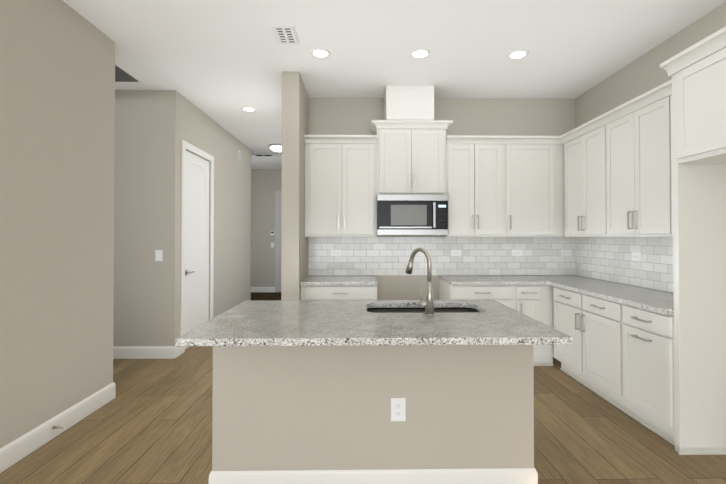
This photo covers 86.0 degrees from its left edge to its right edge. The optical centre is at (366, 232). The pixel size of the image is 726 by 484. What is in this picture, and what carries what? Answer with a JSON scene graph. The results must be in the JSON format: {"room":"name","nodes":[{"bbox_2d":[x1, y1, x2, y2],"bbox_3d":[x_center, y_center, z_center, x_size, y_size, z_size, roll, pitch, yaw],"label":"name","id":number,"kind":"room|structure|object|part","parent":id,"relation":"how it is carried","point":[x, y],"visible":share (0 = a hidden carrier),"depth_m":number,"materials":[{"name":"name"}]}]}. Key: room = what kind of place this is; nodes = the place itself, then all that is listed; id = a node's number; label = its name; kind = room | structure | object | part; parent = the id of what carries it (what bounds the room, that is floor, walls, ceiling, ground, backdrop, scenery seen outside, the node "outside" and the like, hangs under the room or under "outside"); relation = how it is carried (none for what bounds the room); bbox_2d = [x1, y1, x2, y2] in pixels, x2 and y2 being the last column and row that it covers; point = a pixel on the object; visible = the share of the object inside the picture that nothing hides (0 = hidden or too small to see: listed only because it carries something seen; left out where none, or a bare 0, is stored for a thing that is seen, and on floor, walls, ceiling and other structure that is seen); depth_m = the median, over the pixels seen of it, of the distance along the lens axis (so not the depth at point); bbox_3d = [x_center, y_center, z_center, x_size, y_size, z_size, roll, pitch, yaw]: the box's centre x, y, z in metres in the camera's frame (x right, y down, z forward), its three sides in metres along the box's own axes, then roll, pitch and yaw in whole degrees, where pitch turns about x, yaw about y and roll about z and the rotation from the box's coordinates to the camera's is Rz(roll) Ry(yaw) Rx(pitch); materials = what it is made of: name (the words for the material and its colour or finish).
{"room":"kitchen","nodes":[
{"label":"kitchen","id":0,"kind":"room"},
{"bbox_2d":[0,0,250,447],"bbox_3d":[-2.214,-0.133,1.550,0.120,3.076,12.000,0,-1,-1],"label":"wall","id":1,"kind":"structure","parent":0,"point":[57,110],"depth_m":2.79,"materials":[{"name":"beige paint"}]},
{"bbox_2d":[0,382,115,472],"bbox_3d":[-2.115,1.314,-0.550,0.014,0.138,7.828,0,-1,-1],"label":"baseboard","id":2,"kind":"structure","parent":1,"relation":"attached to","point":[21,447],"depth_m":2.65,"materials":[{"name":"white wood"}]},
{"bbox_2d":[52,426,65,429],"bbox_3d":[-2.117,1.341,2.680,0.085,0.023,0.024,0,-1,-1],"label":"door stop","id":3,"kind":"object","parent":1,"relation":"attached to","point":[54,427],"visible":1,"depth_m":2.67,"materials":[{"name":"silver metal"}]},
{"bbox_2d":[180,140,213,353],"bbox_3d":[-2.201,0.170,5.104,0.018,2.543,0.992,0,-1,-1],"label":"door frame","id":4,"kind":"structure","parent":1,"relation":"attached to","point":[185,145],"depth_m":4.67,"materials":[{"name":"white wood"}]},
{"bbox_2d":[185,151,209,348],"bbox_3d":[-2.204,0.210,5.106,0.109,2.438,0.811,0,-1,-1],"label":"hall door","id":5,"kind":"structure","parent":1,"relation":"in","point":[197,244],"depth_m":5.10,"materials":[{"name":"white wood"}]},
{"bbox_3d":[-2.188,0.192,5.125,0.076,2.090,0.773,0,-1,-1],"label":"hall door hardware","id":6,"kind":"part","parent":5,"relation":"part of","materials":[{"name":"white wood"}]},
{"bbox_2d":[113,90,180,345],"bbox_3d":[-3.601,-0.103,4.506,2.800,3.076,0.120,0,-1,-1],"label":"wall","id":7,"kind":"structure","parent":0,"point":[147,207],"depth_m":4.46,"materials":[{"name":"beige paint"}]},
{"bbox_2d":[113,346,180,358],"bbox_3d":[-3.594,1.366,4.493,2.814,0.138,0.152,0,-1,-1],"label":"baseboard","id":8,"kind":"structure","parent":7,"relation":"attached to","point":[146,352],"depth_m":4.43,"materials":[{"name":"white wood"}]},
{"bbox_2d":[155,250,162,260],"bbox_3d":[-2.379,0.261,4.457,0.079,0.124,0.008,0,-1,-1],"label":"light switch","id":9,"kind":"object","parent":7,"relation":"attached to","point":[158,255],"visible":1,"depth_m":4.46,"materials":[{"name":"white plastic"}]},
{"bbox_2d":[251,169,281,286],"bbox_3d":[-2.481,-0.049,9.807,3.044,3.076,0.120,0,-1,-1],"label":"wall","id":10,"kind":"structure","parent":0,"point":[266,184],"depth_m":9.75,"materials":[{"name":"beige paint"}]},
{"bbox_2d":[251,287,274,291],"bbox_3d":[-3.088,1.420,9.715,1.589,0.138,0.014,0,-1,-1],"label":"baseboard","id":11,"kind":"structure","parent":10,"relation":"attached to","point":[262,289],"depth_m":9.72,"materials":[{"name":"white wood"}]},
{"bbox_2d":[275,191,281,291],"bbox_3d":[-1.779,0.224,9.746,1.020,2.530,0.018,0,-1,-1],"label":"door frame","id":12,"kind":"structure","parent":10,"relation":"attached to","point":[278,219],"depth_m":9.73,"materials":[{"name":"grey wood"}]},
{"bbox_2d":[281,72,308,299],"bbox_3d":[-0.825,-0.079,6.869,0.176,3.076,5.806,0,-1,-1],"label":"wall","id":13,"kind":"structure","parent":0,"point":[295,130],"depth_m":3.98,"materials":[{"name":"beige paint"}]},
{"bbox_2d":[0,292,725,483],"bbox_3d":[-1.247,1.476,2.699,8.650,0.122,15.100,0,-1,-1],"label":"floor","id":14,"kind":"structure","parent":0,"point":[151,423],"depth_m":2.65,"materials":[{"name":"brown wood"}]},
{"bbox_2d":[301,287,376,299],"bbox_3d":[-0.295,0.993,4.391,0.803,0.881,0.608,0,-1,-1],"label":"base cabinet","id":15,"kind":"object","parent":14,"relation":"on","point":[307,293],"depth_m":4.09,"materials":[{"name":"white wood"}]},
{"bbox_2d":[300,276,377,286],"bbox_3d":[-0.293,0.533,4.377,0.807,0.036,0.646,0,-1,-1],"label":"countertop","id":16,"kind":"structure","parent":15,"relation":"on","point":[312,281],"depth_m":4.11,"materials":[{"name":"grey stone"}]},
{"bbox_2d":[208,347,537,483],"bbox_3d":[0.034,0.974,2.479,1.759,0.882,0.791,0,-1,-1],"label":"kitchen island","id":17,"kind":"object","parent":14,"relation":"on","point":[429,390],"depth_m":2.10,"materials":[{"name":"beige paint"}]},
{"bbox_2d":[175,300,572,346],"bbox_3d":[0.033,0.512,2.350,1.850,0.036,1.084,0,-1,-1],"label":"island countertop","id":18,"kind":"structure","parent":17,"relation":"on","point":[251,323],"depth_m":2.06,"materials":[{"name":"grey stone"}]},
{"bbox_2d":[405,247,434,314],"bbox_3d":[0.331,0.294,2.450,0.158,0.403,0.233,0,-1,-1],"label":"faucet","id":19,"kind":"object","parent":18,"relation":"on","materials":[{"name":"silver metal"}]},
{"bbox_2d":[367,303,478,310],"bbox_3d":[0.380,0.632,2.597,0.821,0.223,0.423,0,-1,-1],"label":"sink","id":20,"kind":"object","parent":18,"relation":"in","point":[458,306],"depth_m":2.78,"materials":[{"name":"metal"}]},
{"bbox_2d":[391,398,405,420],"bbox_3d":[0.169,0.951,2.095,0.079,0.124,0.008,0,-1,-1],"label":"outlet","id":21,"kind":"object","parent":17,"relation":"attached to","point":[398,405],"depth_m":2.09,"materials":[{"name":"white plastic"}]},
{"bbox_2d":[439,279,479,299],"bbox_3d":[1.220,0.993,4.415,0.677,0.881,0.608,0,-1,-1],"label":"base cabinet","id":22,"kind":"object","parent":14,"relation":"on","point":[446,291],"depth_m":4.15,"materials":[{"name":"white wood"}]},
{"bbox_2d":[527,315,543,365],"bbox_3d":[1.696,0.993,4.422,0.275,0.881,0.608,0,-1,-1],"label":"base cabinet","id":23,"kind":"object","parent":14,"relation":"on","point":[538,350],"depth_m":4.14,"materials":[{"name":"white wood"}]},
{"bbox_2d":[552,315,611,403],"bbox_3d":[2.264,0.984,3.541,0.598,0.881,1.170,0,-1,-1],"label":"base cabinet","id":24,"kind":"object","parent":14,"relation":"on","point":[588,361],"depth_m":3.48,"materials":[{"name":"white wood"}]},
{"bbox_2d":[612,311,674,445],"bbox_3d":[2.275,0.977,2.818,0.598,0.881,0.549,0,-1,-1],"label":"base cabinet","id":25,"kind":"object","parent":14,"relation":"on","point":[619,353],"depth_m":2.77,"materials":[{"name":"white wood"}]},
{"bbox_2d":[440,275,673,314],"bbox_3d":[1.726,0.526,3.635,1.672,0.036,2.192,0,-1,-1],"label":"countertop","id":26,"kind":"structure","parent":25,"relation":"on","point":[525,294],"depth_m":4.00,"materials":[{"name":"grey stone"}]},
{"bbox_2d":[660,26,725,454],"bbox_3d":[2.260,0.148,2.002,0.654,2.522,1.095,0,-1,-1],"label":"surround","id":27,"kind":"object","parent":14,"relation":"on","point":[699,175],"visible":1,"depth_m":2.50,"materials":[{"name":"white wood"}]},
{"bbox_3d":[1.963,-1.072,2.009,0.060,0.081,1.094,0,-1,-1],"label":"crown","id":28,"kind":"part","parent":27,"relation":"part of","materials":[{"name":"white wood"}]},
{"bbox_2d":[63,0,725,168],"bbox_3d":[-1.247,-1.719,2.732,8.650,0.120,15.100,0,-1,-1],"label":"ceiling","id":29,"kind":"structure","parent":0,"point":[222,63],"depth_m":3.46,"materials":[{"name":"white paint"}]},
{"bbox_2d":[115,62,141,81],"bbox_3d":[-2.715,-1.641,3.956,0.560,0.012,0.560,0,-1,-1],"label":"ceiling vent","id":30,"kind":"object","parent":29,"relation":"in","point":[122,74],"visible":0.29,"depth_m":4.07,"materials":[{"name":"white metal"}]},
{"bbox_2d":[241,107,255,111],"bbox_3d":[-1.560,-1.631,5.151,0.188,0.008,0.188,0,-1,-1],"label":"recessed light","id":31,"kind":"object","parent":29,"relation":"in","point":[249,109],"visible":1,"depth_m":5.15,"materials":[{"name":"white"}]},
{"bbox_2d":[253,154,274,156],"bbox_3d":[-2.131,-1.599,8.054,0.400,0.012,0.240,0,-1,-1],"label":"ceiling vent","id":32,"kind":"object","parent":29,"relation":"in","point":[264,155],"visible":1,"depth_m":8.06,"materials":[{"name":"white metal"}]},
{"bbox_2d":[269,144,281,152],"bbox_3d":[-1.647,-1.549,7.221,0.320,0.128,0.320,0,-1,-1],"label":"light","id":33,"kind":"object","parent":29,"relation":"attached to","point":[277,148],"visible":0.83,"depth_m":7.11,"materials":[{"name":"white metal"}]},
{"bbox_2d":[270,25,299,43],"bbox_3d":[-0.676,-1.648,3.251,0.191,0.012,0.303,0,-1,-1],"label":"ceiling vent","id":34,"kind":"object","parent":29,"relation":"in","point":[285,34],"visible":1,"depth_m":3.23,"materials":[{"name":"white metal"}]},
{"bbox_2d":[310,48,330,57],"bbox_3d":[-0.427,-1.647,3.580,0.188,0.008,0.188,0,-1,-1],"label":"recessed light","id":35,"kind":"object","parent":29,"relation":"in","point":[320,53],"visible":1,"depth_m":3.58,"materials":[{"name":"white"}]},
{"bbox_2d":[410,49,429,58],"bbox_3d":[0.492,-1.647,3.590,0.188,0.008,0.188,0,-1,-1],"label":"recessed light","id":36,"kind":"object","parent":29,"relation":"in","point":[420,53],"visible":1,"depth_m":3.58,"materials":[{"name":"white"}]},
{"bbox_2d":[507,50,528,59],"bbox_3d":[1.400,-1.647,3.608,0.188,0.008,0.188,0,-1,-1],"label":"recessed light","id":37,"kind":"object","parent":29,"relation":"in","point":[517,54],"visible":1,"depth_m":3.60,"materials":[{"name":"white"}]},
{"bbox_2d":[309,97,574,299],"bbox_3d":[0.921,-0.100,4.787,3.250,3.076,0.120,0,-1,-1],"label":"wall","id":38,"kind":"structure","parent":0,"point":[469,116],"depth_m":4.74,"materials":[{"name":"beige paint"}]},
{"bbox_2d":[305,143,379,236],"bbox_3d":[-0.294,-0.480,4.546,0.809,1.058,0.328,0,-1,-1],"label":"upper cabinet","id":39,"kind":"object","parent":38,"relation":"attached to","point":[342,181],"depth_m":4.39,"materials":[{"name":"white wood"}]},
{"bbox_2d":[384,85,433,119],"bbox_3d":[0.482,-1.450,4.539,0.535,0.382,0.390,0,-1,-1],"label":"chase","id":40,"kind":"object","parent":38,"relation":"attached to","point":[402,102],"visible":0.79,"depth_m":4.34,"materials":[{"name":"white paint"}]},
{"bbox_2d":[376,120,447,194],"bbox_3d":[0.506,-0.839,4.563,0.788,0.832,0.328,0,-1,-1],"label":"upper cabinet","id":41,"kind":"object","parent":38,"relation":"attached to","point":[413,153],"depth_m":4.40,"materials":[{"name":"white wood"}]},
{"bbox_2d":[377,195,447,234],"bbox_3d":[0.507,-0.197,4.503,0.784,0.447,0.433,0,-1,-1],"label":"over-the-range microwave","id":42,"kind":"object","parent":41,"relation":"attached to","point":[412,214],"visible":1,"depth_m":4.32,"materials":[{"name":"silver metal"}]},
{"bbox_3d":[0.779,-1.139,3.638,2.927,0.249,2.192,0,-1,-1],"label":"crown","id":43,"kind":"part","parent":41,"relation":"part of","materials":[{"name":"white wood"}]},
{"bbox_2d":[308,237,574,275],"bbox_3d":[0.918,0.284,4.719,3.241,0.464,0.008,0,-1,-1],"label":"backsplash","id":44,"kind":"structure","parent":38,"relation":"attached to","point":[374,256],"depth_m":4.71,"materials":[{"name":"tile"}]},
{"bbox_2d":[331,250,340,255],"bbox_3d":[-0.372,0.244,4.691,0.124,0.079,0.008,0,-1,-1],"label":"outlet","id":45,"kind":"object","parent":44,"relation":"attached to","point":[335,252],"visible":1,"depth_m":4.69,"materials":[{"name":"white plastic"}]},
{"bbox_2d":[451,250,460,255],"bbox_3d":[1.083,0.244,4.714,0.124,0.079,0.008,0,-1,-1],"label":"outlet","id":46,"kind":"object","parent":44,"relation":"attached to","point":[455,252],"visible":1,"depth_m":4.71,"materials":[{"name":"white plastic"}]},
{"bbox_2d":[512,250,521,255],"bbox_3d":[1.824,0.244,4.725,0.124,0.079,0.008,0,-1,-1],"label":"outlet","id":47,"kind":"object","parent":44,"relation":"attached to","point":[516,252],"visible":1,"depth_m":4.72,"materials":[{"name":"white plastic"}]},
{"bbox_2d":[561,250,571,255],"bbox_3d":[2.427,0.244,4.735,0.124,0.079,0.008,0,-1,-1],"label":"outlet","id":48,"kind":"object","parent":44,"relation":"attached to","point":[566,252],"visible":1,"depth_m":4.73,"materials":[{"name":"white plastic"}]},
{"bbox_2d":[441,143,507,236],"bbox_3d":[1.228,-0.480,4.570,0.651,1.058,0.328,0,-1,-1],"label":"upper cabinet","id":49,"kind":"object","parent":38,"relation":"attached to","point":[475,170],"depth_m":4.41,"materials":[{"name":"white wood"}]},
{"bbox_2d":[504,143,555,236],"bbox_3d":[1.839,-0.480,4.580,0.573,1.058,0.328,0,-1,-1],"label":"upper cabinet","id":50,"kind":"object","parent":38,"relation":"attached to","point":[529,168],"depth_m":4.42,"materials":[{"name":"white wood"}]},
{"bbox_2d":[575,2,725,292],"bbox_3d":[2.677,-0.147,0.250,0.120,3.076,9.248,0,-1,-1],"label":"wall","id":51,"kind":"structure","parent":0,"point":[643,74],"depth_m":3.62,"materials":[{"name":"beige paint"}]},
{"bbox_2d":[564,127,599,236],"bbox_3d":[2.394,-0.486,4.005,0.323,1.058,0.837,0,-1,-1],"label":"upper cabinet","id":52,"kind":"object","parent":51,"relation":"attached to","point":[581,154],"depth_m":4.03,"materials":[{"name":"white wood"}]},
{"bbox_2d":[575,237,672,292],"bbox_3d":[2.559,0.274,3.652,0.008,0.464,2.193,0,-1,-1],"label":"backsplash","id":53,"kind":"structure","parent":51,"relation":"attached to","point":[605,258],"depth_m":3.81,"materials":[{"name":"tile"}]},
{"bbox_2d":[632,252,641,260],"bbox_3d":[2.550,0.228,3.684,0.008,0.079,0.124,0,-1,-1],"label":"outlet","id":54,"kind":"object","parent":53,"relation":"attached to","point":[636,256],"visible":1,"depth_m":3.68,"materials":[{"name":"white plastic"}]},
{"bbox_2d":[600,99,659,236],"bbox_3d":[2.406,-0.493,3.272,0.323,1.058,0.884,0,-1,-1],"label":"upper cabinet","id":55,"kind":"object","parent":51,"relation":"attached to","point":[614,178],"depth_m":3.29,"materials":[{"name":"white wood"}]},
{"bbox_2d":[660,91,672,236],"bbox_3d":[2.414,-0.498,2.758,0.323,1.058,0.394,0,-1,-1],"label":"upper cabinet","id":56,"kind":"object","parent":51,"relation":"attached to","point":[666,178],"depth_m":2.92,"materials":[{"name":"white wood"}]}
]}

